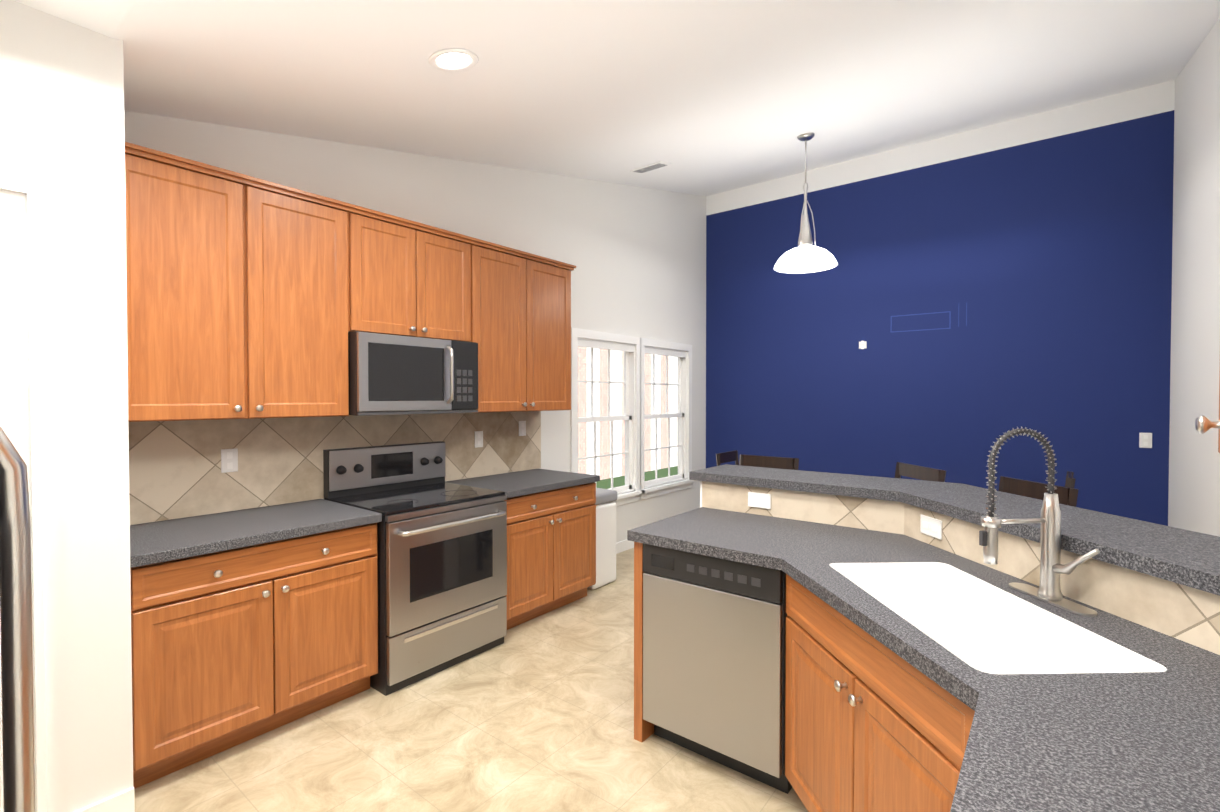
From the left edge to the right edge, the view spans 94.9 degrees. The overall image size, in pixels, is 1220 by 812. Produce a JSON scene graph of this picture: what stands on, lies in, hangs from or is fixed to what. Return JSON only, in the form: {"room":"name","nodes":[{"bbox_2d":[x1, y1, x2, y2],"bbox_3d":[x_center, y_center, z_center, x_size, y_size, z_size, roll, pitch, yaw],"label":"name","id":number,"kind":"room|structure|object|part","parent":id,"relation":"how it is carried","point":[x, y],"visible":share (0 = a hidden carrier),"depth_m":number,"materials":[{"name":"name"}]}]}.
{"room":"kitchen and dining room","nodes":[
{"label":"kitchen and dining room","id":0,"kind":"room"},
{"bbox_2d":[0,0,132,811],"bbox_3d":[-2.502,0.008,1.473,0.718,2.900,1.780,1,1,38],"label":"wall","id":1,"kind":"structure","parent":0,"point":[64,426],"depth_m":1.85,"materials":[{"name":"white paint"}]},
{"bbox_3d":[-2.151,0.389,1.464,0.148,2.140,0.930,1,1,38],"label":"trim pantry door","id":2,"kind":"part","parent":1,"relation":"part of","materials":[{"name":"white paint"}]},
{"bbox_2d":[124,111,705,542],"bbox_3d":[-1.418,-0.723,3.467,0.175,4.300,8.410,1,1,38],"label":"wall","id":3,"kind":"structure","parent":0,"point":[634,255],"depth_m":4.95,"materials":[{"name":"white paint"}]},
{"bbox_2d":[125,142,352,421],"bbox_3d":[-1.793,-0.493,2.661,0.340,1.102,0.963,1,1,38],"label":"upper cabinet","id":4,"kind":"object","parent":3,"relation":"attached to","point":[249,297],"depth_m":2.51,"materials":[{"name":"brown wood"}]},
{"bbox_2d":[128,411,540,524],"bbox_3d":[-1.394,0.282,3.454,0.008,0.468,2.695,1,1,38],"label":"backsplash","id":5,"kind":"structure","parent":3,"relation":"attached to","point":[175,470],"depth_m":2.97,"materials":[{"name":"tile"}]},
{"bbox_2d":[221,448,237,472],"bbox_3d":[-1.900,0.273,2.799,0.008,0.116,0.072,1,1,38],"label":"outlet","id":6,"kind":"object","parent":5,"relation":"attached to","point":[229,460],"visible":1,"depth_m":2.79,"materials":[{"name":"white plastic"}]},
{"bbox_2d":[475,431,482,447],"bbox_3d":[-0.939,0.238,4.015,0.008,0.116,0.072,1,1,38],"label":"outlet","id":7,"kind":"object","parent":5,"relation":"attached to","point":[478,438],"visible":1,"depth_m":4.01,"materials":[{"name":"white plastic"}]},
{"bbox_2d":[519,421,525,435],"bbox_3d":[-0.679,0.173,4.343,0.008,0.116,0.072,1,1,38],"label":"light switch","id":8,"kind":"object","parent":5,"relation":"attached to","point":[522,428],"visible":1,"depth_m":4.34,"materials":[{"name":"white plastic"}]},
{"bbox_2d":[353,205,476,342],"bbox_3d":[-1.252,-0.727,3.343,0.340,0.656,0.785,1,1,38],"label":"upper cabinet","id":9,"kind":"object","parent":3,"relation":"attached to","point":[411,278],"depth_m":3.21,"materials":[{"name":"brown wood"}]},
{"bbox_2d":[348,331,477,415],"bbox_3d":[-1.200,-0.176,3.311,0.456,0.438,0.776,1,1,38],"label":"microwave","id":10,"kind":"object","parent":9,"relation":"attached to","point":[389,374],"visible":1,"depth_m":3.13,"materials":[{"name":"silver metal"}]},
{"bbox_2d":[473,238,572,412],"bbox_3d":[-0.716,-0.515,4.024,0.340,1.102,0.942,1,1,38],"label":"upper cabinet","id":11,"kind":"object","parent":3,"relation":"attached to","point":[524,298],"depth_m":3.88,"materials":[{"name":"brown wood"}]},
{"bbox_2d":[616,539,633,553],"bbox_3d":[0.282,1.344,5.587,0.014,0.100,2.705,1,1,38],"label":"baseboard","id":12,"kind":"structure","parent":3,"relation":"attached to","point":[624,545],"depth_m":5.40,"materials":[{"name":"white"}]},
{"bbox_3d":[0.241,0.115,5.629,0.039,1.329,1.766,1,1,38],"label":"glass","id":13,"kind":"part","parent":3,"relation":"part of","materials":[{"name":"clear glass"}]},
{"bbox_2d":[134,548,807,811],"bbox_3d":[0.150,1.486,2.263,4.330,0.080,8.570,1,1,38],"label":"floor","id":14,"kind":"structure","parent":0,"point":[536,714],"depth_m":2.34,"materials":[{"name":"tile"}]},
{"bbox_2d":[0,427,34,811],"bbox_3d":[-1.214,0.592,0.578,0.900,1.760,0.797,1,1,38],"label":"refrigerator","id":15,"kind":"object","parent":14,"relation":"on","point":[17,669],"visible":1,"depth_m":0.64,"materials":[{"name":"silver metal"}]},
{"bbox_2d":[130,521,380,788],"bbox_3d":[-1.685,1.007,2.600,0.616,0.868,0.965,1,1,38],"label":"base cabinet","id":16,"kind":"object","parent":14,"relation":"on","point":[248,624],"depth_m":2.33,"materials":[{"name":"brown wood"}]},
{"bbox_2d":[130,499,381,568],"bbox_3d":[-1.674,0.552,2.584,0.644,0.042,0.965,1,1,38],"label":"countertop","id":17,"kind":"structure","parent":16,"relation":"on","point":[159,542],"depth_m":2.46,"materials":[{"name":"grey stone"}]},
{"bbox_2d":[323,441,506,695],"bbox_3d":[-1.090,0.838,3.238,0.735,1.185,0.766,1,1,38],"label":"range","id":18,"kind":"object","parent":14,"relation":"on","point":[442,568],"visible":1,"depth_m":3.07,"materials":[{"name":"silver metal"}]},
{"bbox_2d":[505,481,597,629],"bbox_3d":[-0.619,0.986,3.949,0.616,0.868,0.916,1,1,38],"label":"base cabinet","id":19,"kind":"object","parent":14,"relation":"on","point":[551,537],"depth_m":3.74,"materials":[{"name":"brown wood"}]},
{"bbox_2d":[445,469,599,500],"bbox_3d":[-0.608,0.531,3.933,0.644,0.042,0.916,1,1,38],"label":"countertop","id":20,"kind":"structure","parent":19,"relation":"on","point":[522,483],"depth_m":3.84,"materials":[{"name":"grey stone"}]},
{"bbox_2d":[587,488,616,589],"bbox_3d":[-0.206,1.043,4.525,0.450,0.735,0.320,1,1,38],"label":"trash can","id":21,"kind":"object","parent":14,"relation":"on","point":[605,504],"visible":0.33,"depth_m":4.39,"materials":[{"name":"white plastic"}]},
{"bbox_2d":[716,450,738,465],"bbox_3d":[1.304,0.922,5.312,0.469,0.952,0.430,1,1,38],"label":"dining chair","id":22,"kind":"object","parent":14,"relation":"on","point":[725,457],"visible":0.17,"depth_m":5.42,"materials":[{"name":"brown wood"}]},
{"bbox_2d":[739,454,798,469],"bbox_3d":[0.894,0.876,3.462,0.400,1.103,0.449,1,1,38],"label":"bar stool","id":23,"kind":"object","parent":14,"relation":"on","point":[770,462],"visible":0.1,"depth_m":3.60,"materials":[{"name":"brown wood"}]},
{"bbox_2d":[894,462,945,481],"bbox_3d":[1.514,0.882,3.090,0.449,1.103,0.400,0,1,-7],"label":"bar stool","id":24,"kind":"object","parent":14,"relation":"on","point":[919,472],"visible":0.1,"depth_m":3.09,"materials":[{"name":"brown wood"}]},
{"bbox_2d":[627,534,1219,811],"bbox_3d":[0.579,0.936,1.350,2.128,1.049,1.093,1,1,38],"label":"base cabinet","id":25,"kind":"object","parent":14,"relation":"on","point":[955,647],"depth_m":1.28,"materials":[{"name":"brown wood"}]},
{"bbox_2d":[643,543,791,793],"bbox_3d":[0.568,1.012,2.447,0.606,0.862,0.632,1,1,38],"label":"dishwasher","id":26,"kind":"object","parent":25,"relation":"in","point":[714,654],"visible":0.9,"depth_m":2.17,"materials":[{"name":"silver metal"}]},
{"bbox_2d":[627,464,1219,645],"bbox_3d":[1.032,0.380,1.954,2.176,0.042,1.595,1,1,38],"label":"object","id":27,"kind":"structure","parent":25,"relation":"on","point":[1047,556],"depth_m":1.93,"materials":[{"name":"grey stone"}]},
{"bbox_2d":[829,562,1166,673],"bbox_3d":[0.962,0.661,1.552,0.789,0.227,0.834,1,1,38],"label":"sink","id":28,"kind":"object","parent":27,"relation":"in","point":[885,617],"depth_m":1.53,"materials":[{"name":"white ceramic"}]},
{"bbox_2d":[979,426,1099,616],"bbox_3d":[1.202,0.301,1.573,0.256,0.490,0.254,1,1,38],"label":"faucet","id":29,"kind":"object","parent":27,"relation":"on","point":[1069,586],"depth_m":1.56,"materials":[{"name":"silver metal"}]},
{"bbox_2d":[998,476,1078,506],"bbox_3d":[1.712,0.891,2.501,0.449,1.103,0.400,0,1,-7],"label":"bar stool","id":30,"kind":"object","parent":14,"relation":"on","point":[1038,490],"visible":0.15,"depth_m":2.51,"materials":[{"name":"brown wood"}]},
{"bbox_2d":[1065,471,1075,487],"bbox_3d":[2.990,0.943,3.981,0.469,0.952,0.430,1,1,38],"label":"dining chair","id":31,"kind":"object","parent":14,"relation":"on","point":[1070,481],"visible":0.08,"depth_m":3.70,"materials":[{"name":"brown wood"}]},
{"bbox_2d":[14,0,1219,195],"bbox_3d":[0.150,-1.934,2.209,4.330,1.333,8.570,1,1,38],"label":"ceiling","id":32,"kind":"structure","parent":0,"point":[707,97],"depth_m":2.84,"materials":[{"name":"white paint"}]},
{"bbox_2d":[429,48,478,71],"bbox_3d":[-0.668,-1.479,2.399,0.210,0.050,0.206,1,1,38],"label":"ceiling light","id":33,"kind":"object","parent":32,"relation":"attached to","point":[453,60],"visible":1,"depth_m":2.39,"materials":[{"name":"white"}]},
{"bbox_2d":[630,161,670,173],"bbox_3d":[0.344,-2.044,4.801,0.320,0.047,0.168,1,1,38],"label":"ceiling vent","id":34,"kind":"object","parent":32,"relation":"in","point":[650,167],"visible":0.98,"depth_m":4.77,"materials":[{"name":"white metal"}]},
{"bbox_2d":[774,132,837,272],"bbox_3d":[1.542,-1.621,4.422,0.476,1.043,0.476,1,1,38],"label":"pendant light","id":35,"kind":"object","parent":32,"relation":"hanging from","point":[805,256],"visible":0.94,"depth_m":4.40,"materials":[{"name":"white glass"}]},
{"bbox_3d":[1.542,-1.177,4.428,0.476,0.153,0.476,1,1,38],"label":"lamp shade","id":36,"kind":"part","parent":35,"relation":"part of","materials":[{"name":"white glass"}]},
{"bbox_2d":[634,698,902,811],"bbox_3d":[0.772,0.568,1.579,2.116,0.042,1.750,1,1,38],"label":"toe kick","id":37,"kind":"structure","parent":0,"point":[816,794],"depth_m":1.77,"materials":[{"name":"brown wood"}]},
{"bbox_2d":[706,80,1174,525],"bbox_3d":[2.719,-0.755,5.481,4.170,4.300,0.120,1,1,38],"label":"wall","id":38,"kind":"structure","parent":0,"point":[1040,244],"depth_m":5.01,"materials":[{"name":"blue paint"}]},
{"bbox_2d":[859,341,866,348],"bbox_3d":[2.510,-0.606,5.566,0.070,0.084,0.008,1,1,38],"label":"outlet","id":39,"kind":"object","parent":38,"relation":"attached to","point":[862,344],"visible":1,"depth_m":5.56,"materials":[{"name":"white plastic"}]},
{"bbox_2d":[890,303,966,332],"bbox_3d":[2.954,-0.818,5.217,0.625,0.225,0.001,1,1,38],"label":"vent","id":40,"kind":"object","parent":38,"relation":"attached to","point":[891,331],"depth_m":5.18,"materials":[{"name":"blue metal"}]},
{"bbox_2d":[1139,433,1151,447],"bbox_3d":[4.119,0.264,4.309,0.072,0.116,0.008,1,1,38],"label":"light switch","id":41,"kind":"object","parent":38,"relation":"attached to","point":[1145,440],"visible":1,"depth_m":4.31,"materials":[{"name":"white plastic"}]},
{"bbox_2d":[1168,18,1219,536],"bbox_3d":[1.702,-0.683,0.927,0.120,4.300,8.290,1,1,38],"label":"wall","id":42,"kind":"structure","parent":0,"point":[1194,484],"depth_m":3.48,"materials":[{"name":"white paint"}]},
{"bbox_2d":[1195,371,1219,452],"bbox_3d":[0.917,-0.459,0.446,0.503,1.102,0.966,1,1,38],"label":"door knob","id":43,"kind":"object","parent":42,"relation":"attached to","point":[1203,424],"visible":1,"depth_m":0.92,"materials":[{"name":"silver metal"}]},
{"label":"outside","id":44,"kind":"structure","parent":0,"visible":0},
{"bbox_2d":[578,347,677,488],"bbox_3d":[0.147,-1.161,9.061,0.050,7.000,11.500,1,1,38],"label":"window","id":45,"kind":"structure","parent":44,"point":[583,431],"depth_m":8.99,"materials":[{"name":"clear glass"}]}
]}

